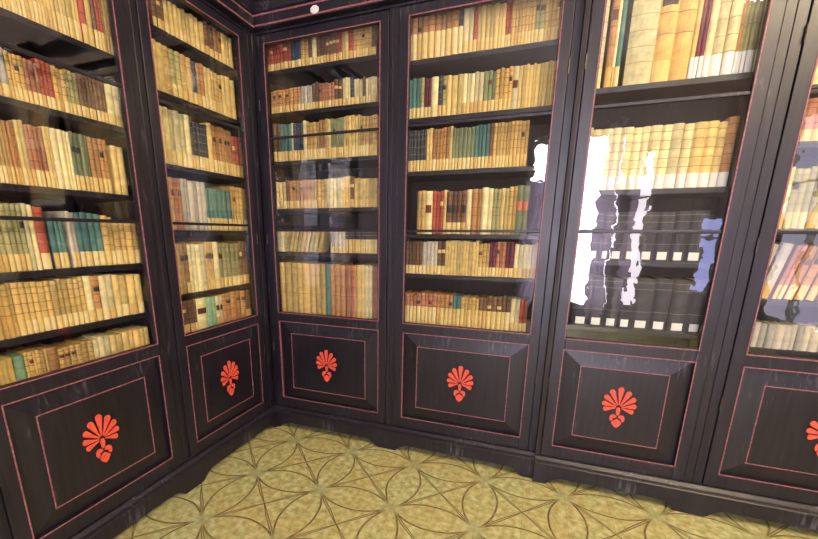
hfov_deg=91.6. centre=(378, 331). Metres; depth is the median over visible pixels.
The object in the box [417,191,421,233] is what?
book
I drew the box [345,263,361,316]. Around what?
book
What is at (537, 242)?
book
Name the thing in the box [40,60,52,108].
book
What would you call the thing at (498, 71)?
book
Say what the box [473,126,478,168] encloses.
book
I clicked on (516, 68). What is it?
book
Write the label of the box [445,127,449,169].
book
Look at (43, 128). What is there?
book
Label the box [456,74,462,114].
book
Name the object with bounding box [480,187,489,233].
book
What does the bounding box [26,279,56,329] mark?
book
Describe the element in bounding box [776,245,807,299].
book
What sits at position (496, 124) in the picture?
book
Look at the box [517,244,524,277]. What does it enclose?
book
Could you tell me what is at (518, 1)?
book
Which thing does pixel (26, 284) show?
book
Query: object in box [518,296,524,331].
book
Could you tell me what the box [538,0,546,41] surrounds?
book
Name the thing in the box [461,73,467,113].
book
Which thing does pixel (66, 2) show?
book
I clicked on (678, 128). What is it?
book
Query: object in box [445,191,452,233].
book
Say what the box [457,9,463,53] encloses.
book
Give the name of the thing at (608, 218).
book
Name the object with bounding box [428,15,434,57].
book
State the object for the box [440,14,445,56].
book
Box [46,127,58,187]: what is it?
book
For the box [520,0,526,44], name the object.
book
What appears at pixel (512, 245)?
book
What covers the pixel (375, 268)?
book
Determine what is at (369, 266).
book
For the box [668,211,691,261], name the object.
book
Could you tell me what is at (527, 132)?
book
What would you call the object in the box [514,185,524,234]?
book
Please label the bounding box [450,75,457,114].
book
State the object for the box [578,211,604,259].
book
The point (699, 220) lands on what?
book
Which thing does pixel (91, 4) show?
book
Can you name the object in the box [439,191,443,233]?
book
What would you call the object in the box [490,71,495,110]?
book
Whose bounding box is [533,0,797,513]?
bookcase
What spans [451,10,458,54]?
book
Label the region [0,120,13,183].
book
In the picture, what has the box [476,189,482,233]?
book
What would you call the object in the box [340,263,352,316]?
book
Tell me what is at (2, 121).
book
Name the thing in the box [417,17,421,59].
book
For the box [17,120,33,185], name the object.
book
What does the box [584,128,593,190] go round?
book
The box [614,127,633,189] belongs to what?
book
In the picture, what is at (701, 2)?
book
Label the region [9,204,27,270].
book
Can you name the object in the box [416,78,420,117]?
book
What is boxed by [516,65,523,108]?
book
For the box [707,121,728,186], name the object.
book
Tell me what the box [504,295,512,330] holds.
book
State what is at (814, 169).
book
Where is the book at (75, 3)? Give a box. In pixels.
[74,0,82,41]
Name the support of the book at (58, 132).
on the bookcase at (89, 449)
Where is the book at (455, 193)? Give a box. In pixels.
[451,191,457,233]
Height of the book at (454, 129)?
0.207 m
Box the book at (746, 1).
[731,0,748,73]
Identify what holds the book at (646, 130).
on the bookcase at (623, 410)
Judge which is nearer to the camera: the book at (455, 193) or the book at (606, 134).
the book at (606, 134)
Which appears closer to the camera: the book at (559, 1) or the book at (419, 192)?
the book at (559, 1)
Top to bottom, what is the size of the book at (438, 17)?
0.192 m
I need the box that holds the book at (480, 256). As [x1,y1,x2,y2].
[477,244,482,275]
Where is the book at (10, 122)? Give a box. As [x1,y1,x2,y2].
[6,120,23,184]
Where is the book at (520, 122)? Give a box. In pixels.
[515,120,521,166]
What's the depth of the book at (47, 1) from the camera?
1.43 m
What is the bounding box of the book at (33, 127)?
[32,126,46,186]
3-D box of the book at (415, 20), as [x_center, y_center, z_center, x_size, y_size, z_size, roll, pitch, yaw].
[0.210,-1.532,2.119,0.026,0.196,0.142,6,15,20]
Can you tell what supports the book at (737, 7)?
on the bookcase at (623, 410)
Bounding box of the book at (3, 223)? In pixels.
[0,204,16,271]
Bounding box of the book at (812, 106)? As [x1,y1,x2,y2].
[799,98,817,141]
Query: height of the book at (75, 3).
0.256 m
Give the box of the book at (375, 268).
[372,266,377,318]
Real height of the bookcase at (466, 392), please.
2.630 m
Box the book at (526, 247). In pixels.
[522,244,528,277]
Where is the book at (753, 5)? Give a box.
[738,0,756,72]
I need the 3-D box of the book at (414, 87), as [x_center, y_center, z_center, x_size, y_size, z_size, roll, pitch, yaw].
[0.212,-1.261,2.182,0.022,0.195,0.140,6,15,20]
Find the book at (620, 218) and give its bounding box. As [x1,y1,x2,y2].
[607,212,627,260]
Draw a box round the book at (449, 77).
[445,75,451,115]
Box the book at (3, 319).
[0,292,10,338]
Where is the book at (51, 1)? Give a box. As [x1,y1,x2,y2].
[49,0,57,30]
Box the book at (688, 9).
[668,0,698,80]
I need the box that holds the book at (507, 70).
[502,68,509,109]
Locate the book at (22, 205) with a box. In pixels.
[9,203,37,270]
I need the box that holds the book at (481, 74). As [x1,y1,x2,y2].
[477,72,483,111]
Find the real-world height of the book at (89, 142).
0.211 m
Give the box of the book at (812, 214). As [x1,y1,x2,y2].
[804,174,817,228]
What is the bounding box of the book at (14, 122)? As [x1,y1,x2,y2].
[8,120,29,185]
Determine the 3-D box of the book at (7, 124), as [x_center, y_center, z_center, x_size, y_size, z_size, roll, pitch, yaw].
[-1.321,-0.620,1.390,0.141,0.201,0.010,6,15,20]
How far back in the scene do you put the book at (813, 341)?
1.74 m
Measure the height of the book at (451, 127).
0.219 m
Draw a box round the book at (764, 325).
[756,320,767,347]
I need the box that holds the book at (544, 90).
[541,62,548,105]
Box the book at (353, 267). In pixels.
[351,263,363,317]
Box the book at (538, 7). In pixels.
[533,0,540,42]
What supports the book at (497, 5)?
on the bookcase at (466, 392)
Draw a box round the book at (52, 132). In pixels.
[48,128,65,188]
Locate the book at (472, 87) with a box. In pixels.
[469,73,474,112]
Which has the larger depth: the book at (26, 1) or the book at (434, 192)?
the book at (434, 192)
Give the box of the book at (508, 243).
[504,242,510,277]
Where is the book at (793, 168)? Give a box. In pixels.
[778,167,795,228]
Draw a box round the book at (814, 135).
[810,108,817,140]
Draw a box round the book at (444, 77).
[442,76,446,115]
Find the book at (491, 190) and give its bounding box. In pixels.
[486,188,493,233]
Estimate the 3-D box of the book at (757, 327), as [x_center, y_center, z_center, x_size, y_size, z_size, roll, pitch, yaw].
[1.735,0.002,1.851,0.025,0.116,0.106,6,15,20]
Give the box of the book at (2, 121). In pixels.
[1,120,16,183]
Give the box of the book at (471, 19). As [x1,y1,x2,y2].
[468,7,474,51]
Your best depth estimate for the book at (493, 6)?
1.93 m
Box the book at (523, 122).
[519,121,525,166]
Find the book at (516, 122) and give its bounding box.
[511,121,518,166]
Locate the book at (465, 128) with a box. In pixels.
[462,127,467,168]
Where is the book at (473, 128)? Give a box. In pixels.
[469,127,474,168]
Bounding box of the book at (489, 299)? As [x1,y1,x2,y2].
[485,295,493,328]
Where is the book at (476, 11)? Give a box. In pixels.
[472,6,478,51]
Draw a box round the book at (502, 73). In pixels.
[498,67,504,109]
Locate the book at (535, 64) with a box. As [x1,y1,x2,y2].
[530,63,536,106]
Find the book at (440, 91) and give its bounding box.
[438,75,442,115]
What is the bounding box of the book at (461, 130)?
[457,128,463,169]
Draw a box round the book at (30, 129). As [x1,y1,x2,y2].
[25,124,42,186]
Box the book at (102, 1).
[101,0,110,53]
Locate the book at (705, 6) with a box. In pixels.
[691,0,708,77]
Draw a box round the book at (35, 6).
[32,0,40,23]
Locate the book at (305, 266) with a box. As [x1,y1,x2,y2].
[301,262,319,313]
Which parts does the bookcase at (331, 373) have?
post, panel, cornice, shelf, shelf, shelf, shelf, shelf, raised panel, panel, post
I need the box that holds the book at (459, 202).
[456,191,461,233]
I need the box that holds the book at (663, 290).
[647,275,674,330]
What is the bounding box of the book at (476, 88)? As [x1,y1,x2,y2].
[473,71,479,112]
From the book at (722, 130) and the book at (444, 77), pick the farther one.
the book at (444, 77)
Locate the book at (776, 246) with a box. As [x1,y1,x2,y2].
[769,244,778,265]
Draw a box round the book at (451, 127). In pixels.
[448,126,453,169]
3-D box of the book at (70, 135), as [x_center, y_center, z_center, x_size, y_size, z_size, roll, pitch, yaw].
[-1.255,-0.673,1.577,0.152,0.216,0.015,6,15,20]
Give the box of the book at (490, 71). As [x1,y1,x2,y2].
[487,70,492,110]
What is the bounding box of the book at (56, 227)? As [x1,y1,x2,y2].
[53,221,65,267]
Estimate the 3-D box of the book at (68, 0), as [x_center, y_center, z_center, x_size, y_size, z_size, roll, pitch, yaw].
[-1.240,-1.246,1.514,0.178,0.256,0.009,6,15,20]
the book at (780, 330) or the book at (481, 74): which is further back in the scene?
the book at (481, 74)
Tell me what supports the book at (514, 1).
on the bookcase at (466, 392)
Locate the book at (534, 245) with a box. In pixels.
[530,244,536,278]
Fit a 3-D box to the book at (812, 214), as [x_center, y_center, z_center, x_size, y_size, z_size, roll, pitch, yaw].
[1.832,-0.566,1.702,0.030,0.241,0.174,6,15,20]
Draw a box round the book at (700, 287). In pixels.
[682,277,709,333]
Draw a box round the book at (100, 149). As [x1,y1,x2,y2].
[97,139,108,192]
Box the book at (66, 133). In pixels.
[65,132,76,189]
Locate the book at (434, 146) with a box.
[432,129,436,170]
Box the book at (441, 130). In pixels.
[439,129,442,170]
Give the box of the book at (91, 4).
[89,0,99,48]
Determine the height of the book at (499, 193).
0.230 m
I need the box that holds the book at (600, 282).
[587,274,608,326]
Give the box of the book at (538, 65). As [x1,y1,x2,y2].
[533,64,540,106]
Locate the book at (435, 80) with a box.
[431,76,438,116]
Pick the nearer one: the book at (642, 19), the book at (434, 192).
the book at (642, 19)
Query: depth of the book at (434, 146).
2.15 m
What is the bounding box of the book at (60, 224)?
[58,221,69,267]
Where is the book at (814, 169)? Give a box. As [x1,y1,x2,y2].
[796,166,817,228]
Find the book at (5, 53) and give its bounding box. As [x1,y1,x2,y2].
[3,50,16,98]
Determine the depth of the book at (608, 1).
1.77 m
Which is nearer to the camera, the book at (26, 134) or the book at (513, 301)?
the book at (26, 134)
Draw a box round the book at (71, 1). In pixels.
[70,0,79,40]
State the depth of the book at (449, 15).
2.00 m
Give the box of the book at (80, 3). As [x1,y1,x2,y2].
[76,0,89,44]
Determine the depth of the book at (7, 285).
1.41 m
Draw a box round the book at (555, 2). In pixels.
[550,0,557,39]
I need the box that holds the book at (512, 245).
[508,241,516,277]
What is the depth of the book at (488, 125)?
2.05 m
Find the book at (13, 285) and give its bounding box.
[0,281,27,335]
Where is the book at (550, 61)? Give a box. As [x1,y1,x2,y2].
[545,60,552,105]
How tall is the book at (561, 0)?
0.204 m
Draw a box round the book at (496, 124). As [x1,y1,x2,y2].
[492,123,497,167]
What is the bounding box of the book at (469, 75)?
[466,73,470,113]
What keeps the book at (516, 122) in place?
on the bookcase at (466, 392)
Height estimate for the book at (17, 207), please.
0.228 m
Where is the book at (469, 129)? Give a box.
[466,128,471,168]
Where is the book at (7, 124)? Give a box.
[5,121,21,184]
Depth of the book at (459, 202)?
2.17 m
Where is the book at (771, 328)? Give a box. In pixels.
[757,319,776,348]
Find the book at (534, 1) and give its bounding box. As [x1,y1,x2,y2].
[530,0,536,42]
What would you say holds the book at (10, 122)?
on the bookcase at (89, 449)
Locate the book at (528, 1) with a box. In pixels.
[523,0,530,43]
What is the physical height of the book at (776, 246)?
0.243 m
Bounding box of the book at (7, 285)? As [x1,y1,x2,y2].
[0,282,20,336]
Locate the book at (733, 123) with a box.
[716,116,740,186]
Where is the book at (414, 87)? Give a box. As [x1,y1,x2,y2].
[412,78,416,118]
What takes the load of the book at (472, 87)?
on the bookcase at (466, 392)
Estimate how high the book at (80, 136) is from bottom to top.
0.213 m
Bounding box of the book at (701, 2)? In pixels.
[686,0,703,78]
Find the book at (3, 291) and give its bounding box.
[0,284,16,337]
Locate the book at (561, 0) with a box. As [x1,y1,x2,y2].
[558,0,562,38]
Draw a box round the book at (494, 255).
[491,242,497,276]
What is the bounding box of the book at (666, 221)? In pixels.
[651,212,676,261]
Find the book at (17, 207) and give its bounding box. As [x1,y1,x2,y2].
[14,205,32,270]
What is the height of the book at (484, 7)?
0.194 m
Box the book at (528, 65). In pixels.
[524,64,529,107]
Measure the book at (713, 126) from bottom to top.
0.269 m
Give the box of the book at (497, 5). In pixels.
[492,2,499,48]
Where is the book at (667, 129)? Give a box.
[653,124,672,188]
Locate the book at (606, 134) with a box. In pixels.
[594,129,613,190]
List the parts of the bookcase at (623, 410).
panel, post, raised panel, shelf, shelf, panel, shelf, shelf, glass pane, panel, post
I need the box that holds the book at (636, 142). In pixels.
[625,127,642,189]
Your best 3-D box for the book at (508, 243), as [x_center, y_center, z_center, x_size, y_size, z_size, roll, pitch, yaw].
[0.714,-0.401,2.194,0.020,0.188,0.135,6,15,20]
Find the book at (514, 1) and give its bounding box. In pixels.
[510,0,516,45]
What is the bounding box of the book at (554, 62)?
[549,61,556,104]
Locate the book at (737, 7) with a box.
[719,0,744,74]
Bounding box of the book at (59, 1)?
[58,0,66,34]
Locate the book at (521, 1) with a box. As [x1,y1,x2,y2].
[517,0,522,44]
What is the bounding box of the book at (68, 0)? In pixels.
[68,0,75,38]
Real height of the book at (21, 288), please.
0.192 m
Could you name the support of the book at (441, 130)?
on the bookcase at (466, 392)
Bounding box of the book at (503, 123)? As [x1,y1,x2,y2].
[498,122,504,167]
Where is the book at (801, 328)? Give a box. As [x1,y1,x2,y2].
[792,322,805,350]
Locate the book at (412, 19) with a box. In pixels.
[411,19,412,60]
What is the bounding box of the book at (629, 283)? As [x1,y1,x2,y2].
[616,276,636,328]
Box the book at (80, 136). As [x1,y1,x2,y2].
[77,134,91,191]
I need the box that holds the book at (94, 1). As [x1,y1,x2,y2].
[93,0,103,50]
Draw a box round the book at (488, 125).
[484,124,490,167]
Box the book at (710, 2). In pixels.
[695,0,712,77]
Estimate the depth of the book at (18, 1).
1.35 m
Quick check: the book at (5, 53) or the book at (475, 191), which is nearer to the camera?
the book at (5, 53)
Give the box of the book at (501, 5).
[497,3,502,47]
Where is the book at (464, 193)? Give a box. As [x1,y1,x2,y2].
[460,191,466,233]
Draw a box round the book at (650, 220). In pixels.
[637,212,659,261]
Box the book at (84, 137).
[83,135,94,191]
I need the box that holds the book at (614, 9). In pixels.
[600,0,620,87]
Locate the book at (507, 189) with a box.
[502,188,509,234]
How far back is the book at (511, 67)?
1.95 m
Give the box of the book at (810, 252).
[782,246,817,299]
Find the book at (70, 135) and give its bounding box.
[65,131,81,190]
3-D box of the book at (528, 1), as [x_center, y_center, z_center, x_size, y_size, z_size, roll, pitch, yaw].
[0.724,-1.485,1.935,0.015,0.199,0.141,6,15,20]
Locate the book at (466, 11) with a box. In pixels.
[462,8,469,52]
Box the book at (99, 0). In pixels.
[99,0,107,52]
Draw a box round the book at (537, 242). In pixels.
[533,242,538,278]
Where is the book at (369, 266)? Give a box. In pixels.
[368,264,377,318]
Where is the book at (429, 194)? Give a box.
[424,191,432,233]
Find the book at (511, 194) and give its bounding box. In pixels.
[506,187,513,234]
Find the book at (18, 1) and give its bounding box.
[16,0,21,15]
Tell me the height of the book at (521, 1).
0.197 m
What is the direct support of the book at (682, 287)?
on the bookcase at (623, 410)
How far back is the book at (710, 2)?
1.65 m
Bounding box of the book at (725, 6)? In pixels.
[707,0,732,76]
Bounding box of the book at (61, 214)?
[42,211,77,267]
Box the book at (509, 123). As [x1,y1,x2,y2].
[504,122,510,166]
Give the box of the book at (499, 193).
[494,189,501,234]
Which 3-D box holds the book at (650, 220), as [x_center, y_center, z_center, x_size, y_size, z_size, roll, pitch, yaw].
[1.295,-0.462,1.934,0.061,0.226,0.166,6,15,20]
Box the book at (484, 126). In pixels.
[480,125,486,167]
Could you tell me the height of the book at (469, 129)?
0.202 m
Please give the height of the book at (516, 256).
0.178 m
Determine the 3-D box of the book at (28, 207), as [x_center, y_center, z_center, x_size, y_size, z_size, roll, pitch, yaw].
[-1.333,-0.350,1.478,0.163,0.232,0.018,6,15,20]
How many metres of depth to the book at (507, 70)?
1.96 m
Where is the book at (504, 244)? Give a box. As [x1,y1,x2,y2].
[501,241,507,276]
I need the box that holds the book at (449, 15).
[445,12,452,55]
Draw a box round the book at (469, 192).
[465,189,472,233]
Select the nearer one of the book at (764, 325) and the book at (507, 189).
the book at (764, 325)
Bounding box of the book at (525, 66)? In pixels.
[520,65,526,107]
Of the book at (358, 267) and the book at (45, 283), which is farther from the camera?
the book at (358, 267)
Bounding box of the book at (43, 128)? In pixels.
[37,126,56,187]
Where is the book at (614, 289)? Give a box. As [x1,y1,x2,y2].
[602,275,622,327]
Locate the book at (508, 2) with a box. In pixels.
[504,0,509,46]
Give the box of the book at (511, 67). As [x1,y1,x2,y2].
[507,66,513,108]
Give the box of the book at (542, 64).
[537,63,544,106]
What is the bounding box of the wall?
[251,36,274,398]
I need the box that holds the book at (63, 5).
[61,0,69,35]
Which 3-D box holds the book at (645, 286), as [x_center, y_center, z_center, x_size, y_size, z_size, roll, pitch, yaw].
[1.319,-0.150,2.011,0.078,0.248,0.181,6,15,20]
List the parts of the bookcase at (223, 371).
post, shelf, shelf, panel, shelf, shelf, shelf, raised panel, cornice, panel, post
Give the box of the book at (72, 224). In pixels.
[68,212,81,266]
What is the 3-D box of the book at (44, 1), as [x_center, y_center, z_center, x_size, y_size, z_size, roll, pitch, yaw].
[-1.271,-1.224,1.435,0.175,0.250,0.012,6,15,20]
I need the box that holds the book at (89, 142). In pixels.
[86,136,99,191]
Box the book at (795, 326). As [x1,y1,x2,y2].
[780,320,798,349]
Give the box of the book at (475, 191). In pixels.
[470,189,477,233]
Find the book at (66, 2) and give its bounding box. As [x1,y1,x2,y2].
[64,0,74,38]
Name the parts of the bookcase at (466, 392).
post, panel, cornice, raised panel, shelf, shelf, shelf, shelf, shelf, shelf, post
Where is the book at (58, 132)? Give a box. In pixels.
[55,129,70,189]
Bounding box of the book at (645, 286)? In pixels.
[629,276,655,329]
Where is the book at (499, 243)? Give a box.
[495,241,501,276]
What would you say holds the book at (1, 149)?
on the bookcase at (89, 449)
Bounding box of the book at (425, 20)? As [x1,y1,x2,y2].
[421,16,428,59]
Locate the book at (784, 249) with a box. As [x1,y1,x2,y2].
[762,242,793,298]
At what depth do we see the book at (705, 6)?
1.65 m
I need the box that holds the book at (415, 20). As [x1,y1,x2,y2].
[412,18,417,60]
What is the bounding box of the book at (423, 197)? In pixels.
[420,191,425,233]
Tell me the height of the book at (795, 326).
0.113 m
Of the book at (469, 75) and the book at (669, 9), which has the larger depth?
the book at (469, 75)
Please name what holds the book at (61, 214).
on the bookcase at (89, 449)
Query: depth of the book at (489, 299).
2.23 m
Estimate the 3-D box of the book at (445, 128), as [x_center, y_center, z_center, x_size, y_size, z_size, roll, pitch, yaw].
[0.377,-0.996,2.194,0.017,0.215,0.152,6,15,20]
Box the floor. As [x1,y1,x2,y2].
[113,399,817,538]
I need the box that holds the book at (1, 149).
[0,139,9,183]
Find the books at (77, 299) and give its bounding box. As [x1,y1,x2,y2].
[0,0,817,385]
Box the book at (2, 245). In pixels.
[0,225,10,271]
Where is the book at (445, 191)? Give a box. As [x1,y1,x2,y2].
[443,190,447,233]
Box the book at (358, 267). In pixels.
[356,263,367,317]
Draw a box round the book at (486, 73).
[482,71,488,111]
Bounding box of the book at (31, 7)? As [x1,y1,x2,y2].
[28,0,35,21]
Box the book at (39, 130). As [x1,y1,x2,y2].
[36,127,51,187]
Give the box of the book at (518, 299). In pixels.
[513,297,520,330]
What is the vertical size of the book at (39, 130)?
0.204 m
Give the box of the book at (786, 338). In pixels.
[780,321,792,349]
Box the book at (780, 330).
[767,320,786,348]
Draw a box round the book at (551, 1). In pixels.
[547,0,553,40]
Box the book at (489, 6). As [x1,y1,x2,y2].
[484,4,491,49]
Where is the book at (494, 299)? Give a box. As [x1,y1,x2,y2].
[490,295,497,328]
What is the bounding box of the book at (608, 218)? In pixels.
[599,212,613,260]
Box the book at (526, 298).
[522,297,528,331]
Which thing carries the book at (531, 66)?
on the bookcase at (466, 392)
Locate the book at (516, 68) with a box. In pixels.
[511,66,519,108]
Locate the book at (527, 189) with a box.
[520,185,530,234]
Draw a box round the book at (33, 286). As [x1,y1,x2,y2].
[11,280,45,331]
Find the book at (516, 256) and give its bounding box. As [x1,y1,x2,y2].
[513,244,519,277]
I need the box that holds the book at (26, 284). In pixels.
[7,280,39,332]
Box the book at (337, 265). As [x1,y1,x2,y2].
[334,262,352,315]
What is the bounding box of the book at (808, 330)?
[795,322,812,350]
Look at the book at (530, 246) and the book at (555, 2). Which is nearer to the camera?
the book at (555, 2)
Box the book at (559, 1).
[554,0,560,38]
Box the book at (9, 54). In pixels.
[8,53,19,99]
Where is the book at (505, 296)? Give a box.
[500,295,507,329]
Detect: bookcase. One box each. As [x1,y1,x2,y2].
[0,0,195,538]
[128,0,276,486]
[252,0,393,448]
[386,0,584,478]
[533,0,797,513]
[690,0,817,530]
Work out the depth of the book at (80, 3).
1.53 m
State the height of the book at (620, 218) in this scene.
0.228 m
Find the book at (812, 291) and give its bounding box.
[804,244,817,300]
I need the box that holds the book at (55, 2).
[53,0,62,32]
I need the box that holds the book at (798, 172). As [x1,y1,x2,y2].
[781,168,803,228]
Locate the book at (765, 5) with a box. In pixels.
[751,0,767,71]
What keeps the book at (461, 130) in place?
on the bookcase at (466, 392)
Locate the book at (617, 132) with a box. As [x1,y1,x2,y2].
[606,128,621,189]
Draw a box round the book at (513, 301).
[509,296,516,330]
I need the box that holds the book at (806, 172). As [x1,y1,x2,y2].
[789,168,810,228]
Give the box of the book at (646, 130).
[634,126,650,188]
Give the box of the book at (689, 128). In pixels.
[674,123,694,187]
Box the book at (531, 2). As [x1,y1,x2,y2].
[527,0,533,43]
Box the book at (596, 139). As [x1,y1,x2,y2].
[586,129,601,190]
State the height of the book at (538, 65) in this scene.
0.187 m
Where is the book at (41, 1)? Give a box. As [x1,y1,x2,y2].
[40,0,47,26]
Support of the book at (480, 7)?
on the bookcase at (466, 392)
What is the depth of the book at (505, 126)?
2.02 m
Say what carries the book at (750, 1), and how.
on the bookcase at (623, 410)
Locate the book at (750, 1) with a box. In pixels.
[735,0,751,73]
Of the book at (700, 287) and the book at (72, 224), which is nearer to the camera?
the book at (72, 224)
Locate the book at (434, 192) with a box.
[432,191,438,233]
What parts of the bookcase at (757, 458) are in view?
raised panel, panel, shelf, shelf, shelf, shelf, shelf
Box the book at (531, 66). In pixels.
[527,65,533,107]
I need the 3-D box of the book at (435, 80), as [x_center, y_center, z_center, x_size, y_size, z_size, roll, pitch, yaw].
[0.316,-1.248,2.142,0.037,0.190,0.140,6,15,20]
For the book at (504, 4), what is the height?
0.189 m
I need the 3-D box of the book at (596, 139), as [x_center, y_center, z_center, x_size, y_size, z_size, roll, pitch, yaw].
[1.050,-0.829,1.958,0.033,0.269,0.193,6,15,20]
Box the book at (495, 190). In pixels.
[491,189,497,234]
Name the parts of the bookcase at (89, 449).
post, shelf, panel, shelf, shelf, shelf, shelf, raised panel, panel, post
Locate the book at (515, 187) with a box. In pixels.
[510,186,517,234]
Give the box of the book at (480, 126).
[477,125,482,168]
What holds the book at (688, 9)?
on the bookcase at (623, 410)
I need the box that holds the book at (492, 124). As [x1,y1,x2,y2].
[488,123,494,167]
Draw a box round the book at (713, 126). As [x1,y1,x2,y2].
[696,120,719,187]
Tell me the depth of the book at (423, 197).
2.24 m
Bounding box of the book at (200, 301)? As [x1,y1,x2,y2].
[187,296,207,329]
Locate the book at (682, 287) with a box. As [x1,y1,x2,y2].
[665,278,693,332]
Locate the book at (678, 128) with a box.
[663,123,684,188]
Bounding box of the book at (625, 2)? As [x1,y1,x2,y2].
[612,0,628,86]
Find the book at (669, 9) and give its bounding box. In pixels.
[649,0,679,82]
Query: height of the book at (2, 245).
0.234 m
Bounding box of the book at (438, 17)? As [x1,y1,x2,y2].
[434,14,441,57]
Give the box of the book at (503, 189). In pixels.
[499,188,505,234]
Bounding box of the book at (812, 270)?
[793,244,817,300]
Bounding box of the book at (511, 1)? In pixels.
[507,0,512,46]
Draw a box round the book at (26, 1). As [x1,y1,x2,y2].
[24,0,31,19]
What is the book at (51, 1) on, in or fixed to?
on the bookcase at (89, 449)
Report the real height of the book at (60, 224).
0.190 m
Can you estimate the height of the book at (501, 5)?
0.189 m
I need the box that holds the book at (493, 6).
[489,5,494,48]
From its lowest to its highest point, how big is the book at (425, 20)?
0.192 m
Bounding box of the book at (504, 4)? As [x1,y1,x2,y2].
[500,3,506,47]
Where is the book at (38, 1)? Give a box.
[36,0,43,24]
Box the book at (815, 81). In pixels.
[813,63,817,83]
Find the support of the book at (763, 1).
on the bookcase at (623, 410)
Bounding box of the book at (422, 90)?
[420,77,424,117]
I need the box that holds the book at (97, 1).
[96,0,106,51]
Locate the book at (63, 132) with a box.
[61,130,74,189]
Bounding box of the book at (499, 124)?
[495,123,501,167]
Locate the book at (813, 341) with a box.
[806,323,817,351]
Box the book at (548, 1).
[543,0,549,40]
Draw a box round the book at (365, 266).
[364,263,376,318]
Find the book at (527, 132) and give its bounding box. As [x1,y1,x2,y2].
[523,120,529,165]
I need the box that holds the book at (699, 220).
[683,210,710,262]
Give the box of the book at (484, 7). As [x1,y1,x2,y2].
[480,5,486,50]
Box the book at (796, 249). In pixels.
[768,245,802,298]
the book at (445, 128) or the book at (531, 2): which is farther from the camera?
the book at (445, 128)
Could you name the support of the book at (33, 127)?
on the bookcase at (89, 449)
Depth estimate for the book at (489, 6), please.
1.93 m
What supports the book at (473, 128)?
on the bookcase at (466, 392)
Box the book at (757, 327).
[750,320,761,346]
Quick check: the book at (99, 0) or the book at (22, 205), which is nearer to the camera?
the book at (22, 205)
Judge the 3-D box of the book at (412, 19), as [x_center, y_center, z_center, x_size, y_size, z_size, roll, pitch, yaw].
[0.185,-1.536,2.132,0.029,0.198,0.144,6,15,20]
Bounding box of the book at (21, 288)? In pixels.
[1,280,33,334]
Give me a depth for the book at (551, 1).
1.84 m
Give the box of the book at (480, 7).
[476,6,481,50]
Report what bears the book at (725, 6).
on the bookcase at (623, 410)
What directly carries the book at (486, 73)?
on the bookcase at (466, 392)
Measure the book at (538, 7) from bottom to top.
0.198 m
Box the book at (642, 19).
[617,0,661,85]
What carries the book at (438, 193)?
on the bookcase at (466, 392)
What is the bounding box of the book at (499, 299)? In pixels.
[495,296,502,329]
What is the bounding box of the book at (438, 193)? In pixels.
[435,192,440,233]
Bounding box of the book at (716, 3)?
[700,0,720,76]
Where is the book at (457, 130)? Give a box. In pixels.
[454,129,458,169]
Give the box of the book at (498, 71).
[494,69,500,110]
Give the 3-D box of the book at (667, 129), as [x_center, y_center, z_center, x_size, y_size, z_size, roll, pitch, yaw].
[1.308,-0.802,1.858,0.036,0.266,0.192,6,15,20]
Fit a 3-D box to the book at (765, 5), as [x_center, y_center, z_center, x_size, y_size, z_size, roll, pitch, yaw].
[1.563,-1.284,1.656,0.012,0.420,0.205,6,15,20]
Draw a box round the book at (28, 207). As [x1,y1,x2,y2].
[25,204,42,269]
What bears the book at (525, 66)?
on the bookcase at (466, 392)
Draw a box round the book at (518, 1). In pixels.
[514,0,519,45]
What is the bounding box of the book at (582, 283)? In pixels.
[569,273,592,325]
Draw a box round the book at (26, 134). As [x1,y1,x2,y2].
[22,124,38,186]
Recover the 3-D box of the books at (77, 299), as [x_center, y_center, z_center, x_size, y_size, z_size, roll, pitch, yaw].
[0.329,-0.775,2.042,3.818,1.645,1.569,-1,14,-5]
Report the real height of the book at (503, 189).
0.236 m
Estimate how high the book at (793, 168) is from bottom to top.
0.247 m
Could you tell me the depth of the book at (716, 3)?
1.64 m
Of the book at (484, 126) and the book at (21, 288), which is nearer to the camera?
the book at (21, 288)
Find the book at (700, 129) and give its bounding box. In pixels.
[684,121,707,187]
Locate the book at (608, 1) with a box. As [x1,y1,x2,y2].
[596,0,610,88]
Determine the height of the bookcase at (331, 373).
2.630 m
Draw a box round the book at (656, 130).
[642,125,662,188]
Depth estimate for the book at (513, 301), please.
2.20 m
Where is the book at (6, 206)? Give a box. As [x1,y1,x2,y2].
[0,203,22,271]
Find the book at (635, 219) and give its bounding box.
[621,212,643,260]
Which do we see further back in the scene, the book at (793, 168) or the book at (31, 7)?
the book at (793, 168)
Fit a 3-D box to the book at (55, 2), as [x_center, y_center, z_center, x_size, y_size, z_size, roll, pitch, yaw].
[-1.253,-1.235,1.466,0.179,0.256,0.013,6,15,20]
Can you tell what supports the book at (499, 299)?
on the bookcase at (466, 392)
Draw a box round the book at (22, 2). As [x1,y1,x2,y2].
[20,0,27,18]
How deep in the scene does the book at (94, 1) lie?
1.58 m
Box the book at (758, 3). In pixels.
[742,0,761,72]
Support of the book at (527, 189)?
on the bookcase at (466, 392)
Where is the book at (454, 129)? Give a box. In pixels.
[451,128,455,169]
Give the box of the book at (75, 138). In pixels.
[72,133,86,190]
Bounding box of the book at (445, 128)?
[442,127,446,169]
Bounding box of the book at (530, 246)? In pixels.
[526,244,532,277]
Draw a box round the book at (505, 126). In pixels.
[501,123,507,166]
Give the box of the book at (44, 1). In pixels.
[43,0,50,27]
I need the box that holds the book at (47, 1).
[46,0,53,29]
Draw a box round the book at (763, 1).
[748,0,764,71]
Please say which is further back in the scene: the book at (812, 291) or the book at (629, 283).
the book at (629, 283)
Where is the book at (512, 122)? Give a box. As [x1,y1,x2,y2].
[508,121,514,166]
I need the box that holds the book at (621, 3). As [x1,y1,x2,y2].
[610,0,622,86]

